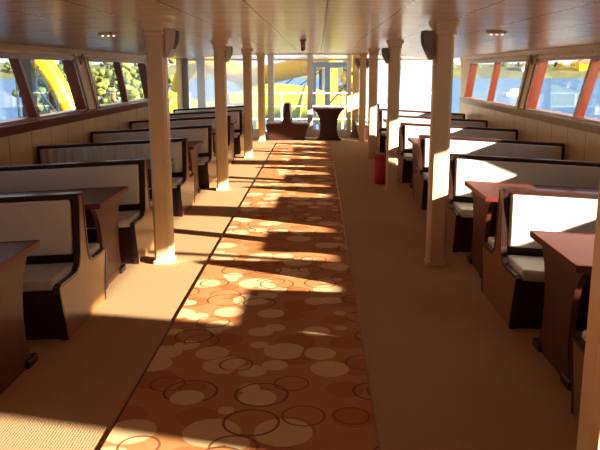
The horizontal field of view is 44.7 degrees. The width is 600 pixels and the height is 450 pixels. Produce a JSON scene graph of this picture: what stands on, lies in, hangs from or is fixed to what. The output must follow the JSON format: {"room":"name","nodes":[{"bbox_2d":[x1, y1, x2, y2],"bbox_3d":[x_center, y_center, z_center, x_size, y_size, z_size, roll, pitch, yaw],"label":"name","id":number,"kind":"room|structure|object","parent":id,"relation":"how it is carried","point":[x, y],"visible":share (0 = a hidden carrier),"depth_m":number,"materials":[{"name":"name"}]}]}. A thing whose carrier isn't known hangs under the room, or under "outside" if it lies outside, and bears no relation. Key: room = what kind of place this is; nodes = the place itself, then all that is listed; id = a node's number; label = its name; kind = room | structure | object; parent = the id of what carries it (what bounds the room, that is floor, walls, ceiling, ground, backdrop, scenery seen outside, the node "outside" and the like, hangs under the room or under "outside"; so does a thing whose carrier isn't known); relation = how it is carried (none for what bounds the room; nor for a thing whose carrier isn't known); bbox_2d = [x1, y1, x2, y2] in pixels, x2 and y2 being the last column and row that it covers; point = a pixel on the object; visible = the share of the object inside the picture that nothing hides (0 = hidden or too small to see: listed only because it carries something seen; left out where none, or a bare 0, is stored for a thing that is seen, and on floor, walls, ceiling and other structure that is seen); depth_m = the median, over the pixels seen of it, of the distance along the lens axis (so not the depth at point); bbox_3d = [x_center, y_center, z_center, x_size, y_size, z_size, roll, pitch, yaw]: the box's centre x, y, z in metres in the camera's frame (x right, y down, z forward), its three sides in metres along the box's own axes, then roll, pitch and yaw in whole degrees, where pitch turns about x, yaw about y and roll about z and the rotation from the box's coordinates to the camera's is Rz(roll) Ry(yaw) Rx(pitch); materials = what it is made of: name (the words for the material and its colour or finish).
{"room":"ship interior","nodes":[
{"label":"ship interior","id":0,"kind":"room"},
{"bbox_2d":[0,49,182,165],"bbox_3d":[-3.283,-0.852,7.574,0.110,2.420,22.200,0,12,1],"label":"wall","id":1,"kind":"structure","parent":0,"point":[17,149],"depth_m":10.06,"materials":[{"name":"beige wood"}]},
{"bbox_2d":[0,55,87,124],"bbox_3d":[-3.262,-1.612,8.629,0.152,0.750,4.280,0,12,1],"label":"window","id":2,"kind":"structure","parent":1,"relation":"in","point":[15,61],"depth_m":8.85,"materials":[{"name":"brown wood"}]},
{"bbox_2d":[0,43,145,58],"bbox_3d":[-3.233,-1.595,6.290,0.045,0.065,20.000,0,12,1],"label":"trim","id":3,"kind":"structure","parent":1,"relation":"attached to","point":[2,45],"depth_m":9.64,"materials":[{"name":"beige paint"}]},
{"bbox_2d":[0,52,145,61],"bbox_3d":[-3.254,-1.445,5.965,0.022,0.030,19.300,0,12,1],"label":"trim","id":4,"kind":"structure","parent":1,"relation":"attached to","point":[1,53],"depth_m":9.60,"materials":[{"name":"brown wood"}]},
{"bbox_2d":[0,100,147,137],"bbox_3d":[-3.242,-0.610,5.963,0.055,0.127,18.950,0,12,1],"label":"trim","id":5,"kind":"structure","parent":1,"relation":"attached to","point":[36,124],"depth_m":9.64,"materials":[{"name":"brown wood"}]},
{"bbox_2d":[73,53,90,109],"bbox_3d":[-3.138,-2.055,10.495,0.022,0.840,0.620,0,12,1],"label":"trim","id":6,"kind":"structure","parent":1,"relation":"attached to","point":[74,54],"depth_m":10.49,"materials":[{"name":"beige paint"}]},
{"bbox_2d":[83,54,98,108],"bbox_3d":[-3.127,-2.144,10.916,0.022,0.840,0.620,0,12,1],"label":"trim","id":7,"kind":"structure","parent":1,"relation":"attached to","point":[85,60],"depth_m":10.91,"materials":[{"name":"beige paint"}]},
{"bbox_2d":[86,59,147,107],"bbox_3d":[-3.152,-2.507,12.844,0.152,0.750,4.240,0,12,1],"label":"window","id":8,"kind":"structure","parent":1,"relation":"in","point":[142,67],"depth_m":12.88,"materials":[{"name":"brown wood"}]},
{"bbox_2d":[0,136,582,449],"bbox_3d":[0.041,0.227,7.717,6.780,0.350,22.400,0,12,1],"label":"floor","id":9,"kind":"structure","parent":0,"point":[445,370],"depth_m":4.51,"materials":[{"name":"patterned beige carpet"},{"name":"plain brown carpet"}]},
{"bbox_2d":[0,240,40,394],"bbox_3d":[-2.402,0.571,3.947,1.766,0.823,0.832,0,12,1],"label":"table","id":10,"kind":"object","parent":9,"relation":"on","point":[15,356],"visible":0.97,"depth_m":4.01,"materials":[{"name":"brown wood"}]},
{"bbox_2d":[0,191,106,339],"bbox_3d":[-2.363,0.267,4.986,1.808,1.001,1.012,0,12,1],"label":"bench","id":11,"kind":"object","parent":9,"relation":"on","point":[64,279],"visible":0.83,"depth_m":4.82,"materials":[{"name":"brown wood"}]},
{"bbox_2d":[0,199,73,255],"bbox_3d":[-2.369,0.055,4.881,1.710,0.462,0.061,0,12,1],"label":"backrest cushion","id":12,"kind":"object","parent":11,"relation":"on","point":[49,221],"depth_m":4.82,"materials":[{"name":"white fabric"}]},
{"bbox_2d":[23,262,72,291],"bbox_3d":[-2.370,0.368,4.726,1.728,0.173,0.430,0,12,1],"label":"seat cushion","id":13,"kind":"object","parent":11,"relation":"on","point":[36,277],"depth_m":4.59,"materials":[{"name":"white fabric"}]},
{"bbox_2d":[88,243,99,255],"bbox_3d":[-2.356,0.253,5.264,1.728,0.174,0.430,0,12,1],"label":"seat cushion","id":14,"kind":"object","parent":11,"relation":"on","point":[94,248],"depth_m":5.32,"materials":[{"name":"white fabric"}]},
{"bbox_2d":[0,186,128,289],"bbox_3d":[-2.351,0.153,5.912,1.766,0.823,0.832,0,12,1],"label":"table","id":15,"kind":"object","parent":9,"relation":"on","point":[101,205],"visible":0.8,"depth_m":5.87,"materials":[{"name":"brown wood"}]},
{"bbox_2d":[0,158,153,263],"bbox_3d":[-2.316,-0.119,6.805,1.808,1.001,1.012,0,12,1],"label":"bench","id":16,"kind":"object","parent":9,"relation":"on","point":[135,213],"visible":0.51,"depth_m":6.65,"materials":[{"name":"brown wood"}]},
{"bbox_2d":[0,164,139,204],"bbox_3d":[-2.322,-0.331,6.699,1.710,0.462,0.061,0,12,1],"label":"backrest cushion","id":17,"kind":"object","parent":16,"relation":"on","point":[43,177],"depth_m":6.65,"materials":[{"name":"white fabric"}]},
{"bbox_2d":[87,210,139,228],"bbox_3d":[-2.323,-0.018,6.545,1.728,0.173,0.430,0,12,1],"label":"seat cushion","id":18,"kind":"object","parent":16,"relation":"on","point":[126,218],"depth_m":6.37,"materials":[{"name":"white fabric"}]},
{"bbox_2d":[37,138,194,216],"bbox_3d":[-2.261,-0.561,8.888,1.808,1.001,1.012,0,12,1],"label":"bench","id":19,"kind":"object","parent":9,"relation":"on","point":[183,181],"visible":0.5,"depth_m":8.74,"materials":[{"name":"brown wood"}]},
{"bbox_2d":[40,142,182,172],"bbox_3d":[-2.268,-0.773,8.782,1.710,0.462,0.061,0,12,1],"label":"backrest cushion","id":20,"kind":"object","parent":19,"relation":"on","point":[103,151],"depth_m":8.74,"materials":[{"name":"white fabric"}]},
{"bbox_2d":[149,177,182,189],"bbox_3d":[-2.268,-0.460,8.628,1.728,0.173,0.430,0,12,1],"label":"seat cushion","id":21,"kind":"object","parent":19,"relation":"on","point":[176,181],"depth_m":8.43,"materials":[{"name":"white fabric"}]},
{"bbox_2d":[90,125,216,187],"bbox_3d":[-2.208,-0.997,10.941,1.808,1.001,1.012,0,12,1],"label":"bench","id":22,"kind":"object","parent":9,"relation":"on","point":[207,175],"visible":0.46,"depth_m":10.79,"materials":[{"name":"brown wood"}]},
{"bbox_2d":[93,128,208,152],"bbox_3d":[-2.215,-1.210,10.836,1.710,0.462,0.061,0,12,1],"label":"backrest cushion","id":23,"kind":"object","parent":22,"relation":"on","point":[193,134],"depth_m":10.79,"materials":[{"name":"white fabric"}]},
{"bbox_2d":[198,157,208,164],"bbox_3d":[-2.215,-0.896,10.682,1.728,0.173,0.430,0,12,1],"label":"seat cushion","id":24,"kind":"object","parent":22,"relation":"on","point":[201,160],"depth_m":10.46,"materials":[{"name":"white fabric"}]},
{"bbox_2d":[139,21,175,263],"bbox_3d":[-1.200,-0.679,6.279,0.236,2.063,0.236,0,12,1],"label":"support post","id":25,"kind":"object","parent":9,"relation":"on","point":[154,33],"visible":0.92,"depth_m":6.20,"materials":[{"name":"beige wood"}]},
{"bbox_2d":[164,28,178,56],"bbox_3d":[-1.071,-1.519,6.097,0.104,0.230,0.170,0,12,1],"label":"wall speaker","id":26,"kind":"object","parent":25,"relation":"attached to","point":[171,34],"visible":1,"depth_m":6.02,"materials":[{"name":"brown plastic"}]},
{"bbox_2d":[173,31,178,48],"bbox_3d":[-1.058,-1.519,6.096,0.078,0.198,0.139,0,12,1],"label":"grille","id":27,"kind":"object","parent":26,"relation":"attached to","point":[175,33],"depth_m":6.04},
{"bbox_2d":[147,158,173,187],"bbox_3d":[-2.301,-0.261,7.863,1.766,0.823,0.832,0,12,1],"label":"table","id":28,"kind":"object","parent":9,"relation":"on","point":[172,159],"visible":0.11,"depth_m":7.78,"materials":[{"name":"brown wood"}]},
{"bbox_2d":[130,115,233,166],"bbox_3d":[-2.150,-1.475,13.190,1.808,1.001,1.012,0,12,1],"label":"bench","id":29,"kind":"object","parent":9,"relation":"on","point":[194,121],"visible":0.27,"depth_m":13.04,"materials":[{"name":"brown wood"}]},
{"bbox_2d":[132,119,214,128],"bbox_3d":[-2.156,-1.687,13.085,1.710,0.462,0.061,0,12,1],"label":"backrest cushion","id":30,"kind":"object","parent":29,"relation":"on","point":[141,124],"depth_m":13.03,"materials":[{"name":"white fabric"}]},
{"bbox_2d":[188,141,202,195],"bbox_3d":[-2.247,-0.700,9.932,1.766,0.823,0.832,0,12,1],"label":"table","id":31,"kind":"object","parent":9,"relation":"on","point":[193,146],"visible":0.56,"depth_m":9.91,"materials":[{"name":"brown wood"}]},
{"bbox_2d":[170,109,243,153],"bbox_3d":[-2.097,-1.900,15.195,1.808,1.001,1.012,0,12,1],"label":"bench","id":32,"kind":"object","parent":9,"relation":"on","point":[237,115],"visible":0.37,"depth_m":15.03,"materials":[{"name":"brown wood"}]},
{"bbox_2d":[170,112,239,129],"bbox_3d":[-2.104,-2.113,15.090,1.710,0.462,0.061,0,12,1],"label":"backrest cushion","id":33,"kind":"object","parent":32,"relation":"on","point":[234,115],"depth_m":15.04,"materials":[{"name":"white fabric"}]},
{"bbox_2d":[173,105,243,113],"bbox_3d":[-2.048,-2.305,17.102,1.808,1.001,1.012,0,12,1],"label":"bench","id":34,"kind":"object","parent":9,"relation":"on","point":[241,106],"visible":0.19,"depth_m":16.95,"materials":[{"name":"brown wood"}]},
{"bbox_2d":[210,41,228,190],"bbox_3d":[-1.099,-1.509,10.190,0.236,2.063,0.236,0,12,1],"label":"support post","id":35,"kind":"object","parent":9,"relation":"on","point":[220,77],"visible":0.92,"depth_m":10.12,"materials":[{"name":"beige wood"}]},
{"bbox_2d":[225,46,232,61],"bbox_3d":[-0.973,-2.340,10.010,0.095,0.207,0.153,0,12,1],"label":"wall speaker","id":36,"kind":"object","parent":35,"relation":"attached to","point":[229,49],"visible":1,"depth_m":9.94,"materials":[{"name":"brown plastic"}]},
{"bbox_2d":[99,142,379,449],"bbox_3d":[-0.172,0.206,7.002,1.248,0.025,20.400,0,12,1],"label":"carpet runner","id":37,"kind":"object","parent":9,"relation":"on","point":[265,349],"visible":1,"depth_m":4.51,"materials":[{"name":"brown carpet"}]},
{"bbox_2d":[241,49,253,157],"bbox_3d":[-0.999,-2.319,14.004,0.236,2.063,0.236,0,12,1],"label":"support post","id":38,"kind":"object","parent":9,"relation":"on","point":[247,53],"visible":0.91,"depth_m":13.92,"materials":[{"name":"beige wood"}]},
{"bbox_2d":[256,53,265,141],"bbox_3d":[-0.914,-3.015,17.280,0.236,2.063,0.236,0,12,1],"label":"support post","id":39,"kind":"object","parent":9,"relation":"on","point":[260,56],"visible":0.91,"depth_m":17.21,"materials":[{"name":"beige wood"}]},
{"bbox_2d":[266,102,307,140],"bbox_3d":[-0.304,-2.542,17.875,1.012,0.899,0.808,0,12,1],"label":"bench","id":40,"kind":"object","parent":9,"relation":"on","point":[285,129],"visible":0.99,"depth_m":17.53,"materials":[{"name":"brown wood"}]},
{"bbox_2d":[313,107,343,140],"bbox_3d":[0.690,-2.463,17.761,0.732,0.786,0.806,0,12,1],"label":"table","id":41,"kind":"object","parent":9,"relation":"on","point":[328,116],"visible":0.86,"depth_m":17.42,"materials":[{"name":"brown wood"}]},
{"bbox_2d":[358,53,367,141],"bbox_3d":[1.475,-3.003,17.220,0.236,2.063,0.236,0,12,1],"label":"support post","id":42,"kind":"object","parent":9,"relation":"on","point":[363,56],"visible":0.91,"depth_m":17.15,"materials":[{"name":"beige wood"}]},
{"bbox_2d":[354,103,380,140],"bbox_3d":[1.861,-2.532,17.944,1.012,0.899,0.808,0,12,1],"label":"bench","id":43,"kind":"object","parent":9,"relation":"on","point":[356,124],"visible":0.27,"depth_m":17.59,"materials":[{"name":"brown wood"}]},
{"bbox_2d":[367,49,379,157],"bbox_3d":[1.390,-2.307,13.944,0.236,2.063,0.236,0,12,1],"label":"support post","id":44,"kind":"object","parent":9,"relation":"on","point":[373,53],"visible":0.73,"depth_m":13.86,"materials":[{"name":"beige wood"}]},
{"bbox_2d":[373,155,385,183],"bbox_3d":[1.206,-0.826,10.899,0.246,0.416,0.246,0,12,1],"label":"waste bin","id":45,"kind":"object","parent":9,"relation":"on","point":[379,160],"visible":0.76,"depth_m":10.82,"materials":[{"name":"red plastic"}]},
{"bbox_2d":[385,40,403,190],"bbox_3d":[1.290,-1.498,10.130,0.236,2.063,0.236,0,12,1],"label":"support post","id":46,"kind":"object","parent":9,"relation":"on","point":[394,62],"visible":0.97,"depth_m":10.05,"materials":[{"name":"beige wood"}]},
{"bbox_2d":[382,48,388,63],"bbox_3d":[1.165,-2.309,9.961,0.095,0.207,0.153,0,12,1],"label":"wall speaker","id":47,"kind":"object","parent":46,"relation":"attached to","point":[385,51],"visible":1,"depth_m":9.89,"materials":[{"name":"plastic"}]},
{"bbox_2d":[408,138,418,188],"bbox_3d":[2.449,-0.787,10.338,1.766,0.823,0.832,0,12,1],"label":"table","id":48,"kind":"object","parent":9,"relation":"on","point":[414,141],"visible":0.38,"depth_m":10.35,"materials":[{"name":"brown wood"}]},
{"bbox_2d":[376,109,464,152],"bbox_3d":[2.566,-1.959,15.470,1.808,1.001,1.012,0,12,1],"label":"bench","id":49,"kind":"object","parent":9,"relation":"on","point":[381,132],"visible":0.3,"depth_m":15.32,"materials":[{"name":"brown wood"}]},
{"bbox_2d":[381,111,462,127],"bbox_3d":[2.570,-2.172,15.365,1.710,0.462,0.061,0,12,1],"label":"backrest cushion","id":50,"kind":"object","parent":49,"relation":"on","point":[383,113],"depth_m":15.32,"materials":[{"name":"white fabric"}]},
{"bbox_2d":[385,115,487,154],"bbox_3d":[2.513,-1.523,13.417,1.808,1.001,1.012,0,12,1],"label":"bench","id":51,"kind":"object","parent":9,"relation":"on","point":[402,118],"visible":0.13,"depth_m":13.26,"materials":[{"name":"brown wood"}]},
{"bbox_2d":[399,117,485,126],"bbox_3d":[2.516,-1.736,13.311,1.710,0.462,0.061,0,12,1],"label":"backrest cushion","id":52,"kind":"object","parent":51,"relation":"on","point":[422,120],"depth_m":13.26,"materials":[{"name":"white fabric"}]},
{"bbox_2d":[424,21,460,265],"bbox_3d":[1.189,-0.667,6.219,0.236,2.063,0.236,0,12,1],"label":"support post","id":53,"kind":"object","parent":9,"relation":"on","point":[445,31],"visible":0.91,"depth_m":6.14,"materials":[{"name":"beige wood"}]},
{"bbox_2d":[421,30,434,59],"bbox_3d":[1.059,-1.489,6.048,0.104,0.230,0.170,0,12,1],"label":"wall speaker","id":54,"kind":"object","parent":53,"relation":"attached to","point":[427,36],"visible":1,"depth_m":5.97,"materials":[{"name":"plastic"}]},
{"bbox_2d":[421,33,425,51],"bbox_3d":[1.046,-1.489,6.048,0.078,0.198,0.139,0,12,1],"label":"grille","id":55,"kind":"object","parent":54,"relation":"attached to","point":[423,35],"depth_m":5.99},
{"bbox_2d":[397,122,518,182],"bbox_3d":[2.460,-1.091,11.383,1.808,1.001,1.012,0,12,1],"label":"bench","id":56,"kind":"object","parent":9,"relation":"on","point":[407,130],"visible":0.32,"depth_m":11.23,"materials":[{"name":"brown wood"}]},
{"bbox_2d":[404,125,515,149],"bbox_3d":[2.463,-1.304,11.277,1.710,0.462,0.061,0,12,1],"label":"backrest cushion","id":57,"kind":"object","parent":56,"relation":"on","point":[410,131],"depth_m":11.23,"materials":[{"name":"white fabric"}]},
{"bbox_2d":[413,134,564,209],"bbox_3d":[2.405,-0.641,9.261,1.808,1.001,1.012,0,12,1],"label":"bench","id":58,"kind":"object","parent":9,"relation":"on","point":[458,145],"visible":0.37,"depth_m":9.11,"materials":[{"name":"brown wood"}]},
{"bbox_2d":[423,138,561,167],"bbox_3d":[2.408,-0.853,9.155,1.710,0.462,0.061,0,12,1],"label":"backrest cushion","id":59,"kind":"object","parent":58,"relation":"on","point":[473,146],"depth_m":9.11,"materials":[{"name":"white fabric"}]},
{"bbox_2d":[446,153,599,251],"bbox_3d":[2.350,-0.199,7.178,1.808,1.001,1.012,0,12,1],"label":"bench","id":60,"kind":"object","parent":9,"relation":"on","point":[462,167],"visible":0.45,"depth_m":7.03,"materials":[{"name":"brown wood"}]},
{"bbox_2d":[453,202,472,217],"bbox_3d":[2.344,-0.098,6.918,1.728,0.173,0.430,0,12,1],"label":"seat cushion","id":61,"kind":"object","parent":60,"relation":"on","point":[462,209],"depth_m":6.79,"materials":[{"name":"white fabric"}]},
{"bbox_2d":[454,158,599,196],"bbox_3d":[2.354,-0.411,7.072,1.710,0.462,0.061,0,12,1],"label":"backrest cushion","id":62,"kind":"object","parent":60,"relation":"on","point":[547,172],"depth_m":7.03,"materials":[{"name":"white fabric"}]},
{"bbox_2d":[464,181,598,277],"bbox_3d":[2.341,0.097,6.177,1.766,0.823,0.832,0,12,1],"label":"table","id":63,"kind":"object","parent":9,"relation":"on","point":[485,194],"visible":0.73,"depth_m":6.20,"materials":[{"name":"brown wood"}]},
{"bbox_2d":[481,186,597,330],"bbox_3d":[2.298,0.233,5.144,1.808,1.001,1.012,0,12,1],"label":"bench","id":64,"kind":"object","parent":9,"relation":"on","point":[512,262],"visible":0.62,"depth_m":5.01,"materials":[{"name":"brown wood"}]},
{"bbox_2d":[507,255,544,281],"bbox_3d":[2.291,0.334,4.884,1.728,0.173,0.430,0,12,1],"label":"seat cushion","id":65,"kind":"object","parent":64,"relation":"on","point":[527,268],"depth_m":4.79,"materials":[{"name":"beige fabric"}]},
{"bbox_2d":[507,194,597,248],"bbox_3d":[2.301,0.021,5.038,1.710,0.462,0.061,0,12,1],"label":"backrest cushion","id":66,"kind":"object","parent":64,"relation":"on","point":[568,213],"depth_m":5.01,"materials":[{"name":"white fabric"}]},
{"bbox_2d":[530,230,594,390],"bbox_3d":[2.288,0.526,4.153,1.766,0.823,0.832,0,12,1],"label":"table","id":67,"kind":"object","parent":9,"relation":"on","point":[568,257],"visible":0.83,"depth_m":4.11,"materials":[{"name":"brown wood"}]},
{"bbox_2d":[570,330,586,421],"bbox_3d":[2.245,0.661,3.129,1.808,1.001,1.012,0,12,1],"label":"bench","id":68,"kind":"object","parent":9,"relation":"on","point":[577,345],"visible":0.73,"depth_m":3.58,"materials":[{"name":"brown wood"}]},
{"bbox_2d":[576,180,599,449],"bbox_3d":[1.091,0.128,2.474,0.236,2.063,0.236,0,12,1],"label":"support post","id":69,"kind":"object","parent":9,"relation":"on","point":[588,438],"visible":1,"depth_m":2.53,"materials":[{"name":"beige wood"}]},
{"bbox_2d":[0,0,599,58],"bbox_3d":[0.044,-2.008,7.370,6.780,0.333,22.650,0,12,1],"label":"ceiling","id":70,"kind":"structure","parent":0,"point":[263,26],"depth_m":6.11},
{"bbox_2d":[252,53,368,136],"bbox_3d":[0.325,-3.139,18.397,6.740,2.400,0.100,0,12,1],"label":"wall","id":71,"kind":"structure","parent":0,"point":[255,134],"depth_m":18.32,"materials":[{"name":"white paint"}]},
{"bbox_2d":[182,58,189,108],"bbox_3d":[-2.905,-3.267,18.444,0.200,2.030,0.160,0,12,1],"label":"trim","id":72,"kind":"structure","parent":71,"relation":"attached to","point":[185,64],"depth_m":18.32,"materials":[{"name":"grey paint"}]},
{"bbox_2d":[196,57,205,107],"bbox_3d":[-2.480,-3.265,18.433,0.190,2.030,0.160,0,12,1],"label":"trim","id":73,"kind":"structure","parent":71,"relation":"attached to","point":[201,78],"depth_m":18.29,"materials":[{"name":"white paint"}]},
{"bbox_2d":[267,54,273,120],"bbox_3d":[-0.730,-3.256,18.390,0.150,2.030,0.160,0,12,1],"label":"trim","id":74,"kind":"structure","parent":71,"relation":"attached to","point":[270,57],"depth_m":18.27,"materials":[{"name":"white paint"}]},
{"bbox_2d":[307,54,312,136],"bbox_3d":[0.255,-3.250,18.365,0.140,2.030,0.160,0,12,1],"label":"trim","id":75,"kind":"structure","parent":71,"relation":"attached to","point":[309,56],"depth_m":18.28,"materials":[{"name":"white paint"}]},
{"bbox_2d":[188,55,432,131],"bbox_3d":[0.360,-3.306,18.361,6.330,1.900,0.060,0,12,1],"label":"window","id":76,"kind":"structure","parent":71,"relation":"in","point":[413,97],"depth_m":18.22,"materials":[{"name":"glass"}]},
{"bbox_2d":[347,54,351,136],"bbox_3d":[1.234,-3.245,18.341,0.100,2.030,0.160,0,12,1],"label":"trim","id":77,"kind":"structure","parent":71,"relation":"attached to","point":[349,62],"depth_m":18.25,"materials":[{"name":"white paint"}]},
{"bbox_2d":[352,54,358,136],"bbox_3d":[1.394,-3.244,18.337,0.160,2.030,0.160,0,12,1],"label":"pillar","id":78,"kind":"structure","parent":71,"relation":"attached to","point":[355,75],"depth_m":18.26,"materials":[{"name":"beige wood"}]},
{"bbox_2d":[459,50,599,161],"bbox_3d":[3.365,-0.817,7.409,0.110,2.420,22.200,0,12,1],"label":"wall","id":79,"kind":"structure","parent":0,"point":[580,145],"depth_m":10.51,"materials":[{"name":"beige wood"}]},
{"bbox_2d":[464,59,527,107],"bbox_3d":[3.529,-2.597,13.264,0.152,0.750,4.760,0,12,1],"label":"window","id":80,"kind":"structure","parent":79,"relation":"in","point":[497,64],"depth_m":13.37,"materials":[{"name":"brown wood"}]},
{"bbox_2d":[516,54,529,107],"bbox_3d":[3.398,-2.180,11.086,0.022,0.840,0.620,0,12,1],"label":"trim","id":81,"kind":"structure","parent":79,"relation":"attached to","point":[528,61],"depth_m":11.09,"materials":[{"name":"beige paint"}]},
{"bbox_2d":[459,97,599,134],"bbox_3d":[3.249,-0.669,6.216,0.060,0.117,19.800,0,12,1],"label":"trim","id":82,"kind":"structure","parent":79,"relation":"attached to","point":[587,126],"depth_m":10.09,"materials":[{"name":"beige paint"}]},
{"bbox_2d":[460,44,599,59],"bbox_3d":[3.259,-1.561,6.128,0.045,0.065,20.000,0,12,1],"label":"trim","id":83,"kind":"structure","parent":79,"relation":"attached to","point":[595,46],"depth_m":10.11,"materials":[{"name":"beige paint"}]},
{"bbox_2d":[522,54,537,108],"bbox_3d":[3.389,-2.110,10.754,0.022,0.840,0.620,0,12,1],"label":"trim","id":84,"kind":"structure","parent":79,"relation":"attached to","point":[535,59],"depth_m":10.74,"materials":[{"name":"beige paint"}]},
{"bbox_2d":[467,52,599,61],"bbox_3d":[3.262,-1.411,5.802,0.022,0.030,19.300,0,12,1],"label":"trim","id":85,"kind":"structure","parent":79,"relation":"attached to","point":[598,53],"depth_m":9.97,"materials":[{"name":"beige wood"}]},
{"bbox_2d":[524,55,599,123],"bbox_3d":[3.409,-1.615,8.639,0.152,0.750,4.780,0,12,1],"label":"window","id":86,"kind":"structure","parent":79,"relation":"in","point":[592,72],"depth_m":8.91,"materials":[{"name":"brown wood"}]},
{"bbox_3d":[0.368,-2.333,20.305,8.900,0.330,3.300,0,12,1],"label":"bow deck","id":87,"kind":"object","parent":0,"visible":0},
{"bbox_2d":[189,92,387,128],"bbox_3d":[0.352,-3.324,21.476,7.244,1.142,0.044,0,12,1],"label":"guard rail","id":88,"kind":"object","parent":87,"relation":"on","point":[281,93],"visible":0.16,"depth_m":21.42,"materials":[{"name":"white metal"}]},
{"label":"outside","id":89,"kind":"structure","parent":0,"visible":0},
{"bbox_2d":[0,63,599,78],"bbox_3d":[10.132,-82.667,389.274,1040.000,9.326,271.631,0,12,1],"label":"shore","id":90,"kind":"structure","parent":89,"point":[485,71],"depth_m":371.46,"materials":[{"name":"green plant"}]},
{"bbox_2d":[575,60,589,70],"bbox_3d":[145.730,-79.745,371.963,10.000,8.800,6.800,0,12,1],"label":"house","id":91,"kind":"structure","parent":90,"relation":"on","point":[580,65],"depth_m":368.93,"materials":[{"name":"ceramic"}]},
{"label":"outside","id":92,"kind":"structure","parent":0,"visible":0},
{"bbox_3d":[-14.447,-7.151,51.012,12.500,1.500,14.000,0,12,1],"label":"quay","id":93,"kind":"object","parent":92,"visible":0},
{"bbox_2d":[12,71,47,111],"bbox_3d":[-16.951,-8.443,46.494,2.730,4.563,2.085,5,13,21],"label":"shrub","id":94,"kind":"object","parent":93,"relation":"on","point":[40,99],"visible":0.18,"depth_m":46.43,"materials":[{"name":"green plant"}]},
{"bbox_2d":[37,64,66,111],"bbox_3d":[-17.173,-9.061,50.046,2.602,4.158,2.619,0,12,1],"label":"shrub","id":95,"kind":"object","parent":93,"relation":"on","point":[39,84],"visible":0.17,"depth_m":49.69,"materials":[{"name":"green plant"}]},
{"bbox_2d":[92,68,112,104],"bbox_3d":[-13.838,-8.870,50.007,1.984,3.628,2.729,6,13,26],"label":"shrub","id":96,"kind":"object","parent":93,"relation":"on","point":[101,78],"visible":0.62,"depth_m":49.64,"materials":[{"name":"green plant"}]},
{"bbox_2d":[100,62,119,103],"bbox_3d":[-13.724,-9.954,53.355,2.519,4.751,2.464,-7,14,-30],"label":"shrub","id":97,"kind":"object","parent":93,"relation":"on","point":[112,88],"visible":0.26,"depth_m":53.03,"materials":[{"name":"green plant"}]},
{"bbox_2d":[111,63,142,101],"bbox_3d":[-10.817,-8.305,46.552,2.437,4.284,2.193,10,16,39],"label":"shrub","id":98,"kind":"object","parent":93,"relation":"on","point":[133,93],"visible":0.51,"depth_m":46.06,"materials":[{"name":"green plant"}]},
{"bbox_2d":[130,68,141,97],"bbox_3d":[-10.800,-8.880,49.961,2.434,3.712,2.679,0,12,1],"label":"shrub","id":99,"kind":"object","parent":93,"relation":"on","point":[134,82],"visible":0.05,"depth_m":48.63,"materials":[{"name":"green plant"}]},
{"bbox_2d":[168,58,175,86],"bbox_3d":[-10.220,-9.907,53.202,2.658,4.771,2.631,0,12,1],"label":"shrub","id":100,"kind":"object","parent":93,"relation":"on","point":[171,61],"visible":0.04,"depth_m":53.01,"materials":[{"name":"green plant"}]},
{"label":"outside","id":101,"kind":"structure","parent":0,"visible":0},
{"bbox_2d":[0,78,599,129],"bbox_3d":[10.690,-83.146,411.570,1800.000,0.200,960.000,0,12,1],"label":"sea","id":102,"kind":"structure","parent":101,"point":[556,94],"depth_m":134.34,"materials":[{"name":"blue liquid"}]},
{"bbox_2d":[15,65,59,117],"bbox_3d":[-8.968,-3.654,25.637,1.845,4.600,0.090,0,12,1],"label":"truss","id":103,"kind":"object","parent":102,"relation":"on","point":[38,66],"visible":0.34,"depth_m":25.45,"materials":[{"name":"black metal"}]},
{"bbox_2d":[34,60,75,112],"bbox_3d":[-9.135,-4.466,26.951,2.850,5.643,1.175,4,13,18],"label":"water slide","id":104,"kind":"object","parent":102,"relation":"on","point":[57,87],"visible":0.44,"depth_m":26.48,"materials":[{"name":"yellow plastic"}]},
{"bbox_2d":[171,61,257,128],"bbox_3d":[-3.451,-4.863,31.039,3.998,4.720,1.371,0,12,1],"label":"water slide","id":105,"kind":"object","parent":102,"relation":"on","point":[192,64],"visible":0.06,"depth_m":30.25,"materials":[{"name":"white plastic"}]},
{"bbox_2d":[142,84,351,129],"bbox_3d":[-0.510,-3.389,26.868,10.909,3.570,1.406,1,12,6],"label":"water slide","id":106,"kind":"object","parent":102,"relation":"on","point":[232,99],"visible":0.16,"depth_m":26.14,"materials":[{"name":"yellow plastic"}]},
{"bbox_2d":[205,55,337,128],"bbox_3d":[-0.756,-4.890,28.812,6.655,5.698,1.335,2,12,11],"label":"water slide","id":107,"kind":"object","parent":102,"relation":"on","point":[286,70],"visible":0.35,"depth_m":28.24,"materials":[{"name":"yellow plastic"}]},
{"bbox_2d":[313,62,346,128],"bbox_3d":[1.023,-3.226,24.343,1.340,4.300,0.160,0,12,1],"label":"tower","id":108,"kind":"structure","parent":102,"relation":"on","point":[331,68],"depth_m":23.99,"materials":[{"name":"blue metal"}]},
{"bbox_2d":[338,55,352,99],"bbox_3d":[1.997,-4.496,27.341,1.171,5.539,1.499,5,13,22],"label":"water slide","id":109,"kind":"object","parent":102,"relation":"on","point":[342,80],"visible":0.1,"depth_m":26.72,"materials":[{"name":"yellow plastic"}]},
{"bbox_2d":[504,89,518,95],"bbox_3d":[33.993,-20.857,115.356,3.400,1.258,1.088,-3,12,-15],"label":"motorboat","id":110,"kind":"object","parent":102,"relation":"on","point":[513,92],"visible":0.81,"depth_m":114.82,"materials":[{"name":"white paint"}]},
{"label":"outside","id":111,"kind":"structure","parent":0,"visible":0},
{"bbox_3d":[-3.910,0.332,7.944,1.130,0.250,22.400,0,12,1],"label":"deck","id":112,"kind":"object","parent":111,"visible":0},
{"bbox_2d":[21,59,37,116],"bbox_3d":[-4.115,-1.791,11.129,0.260,2.600,0.260,0,12,1],"label":"post","id":113,"kind":"object","parent":112,"relation":"on","point":[28,64],"visible":0.04,"depth_m":10.99,"materials":[{"name":"grey metal"}]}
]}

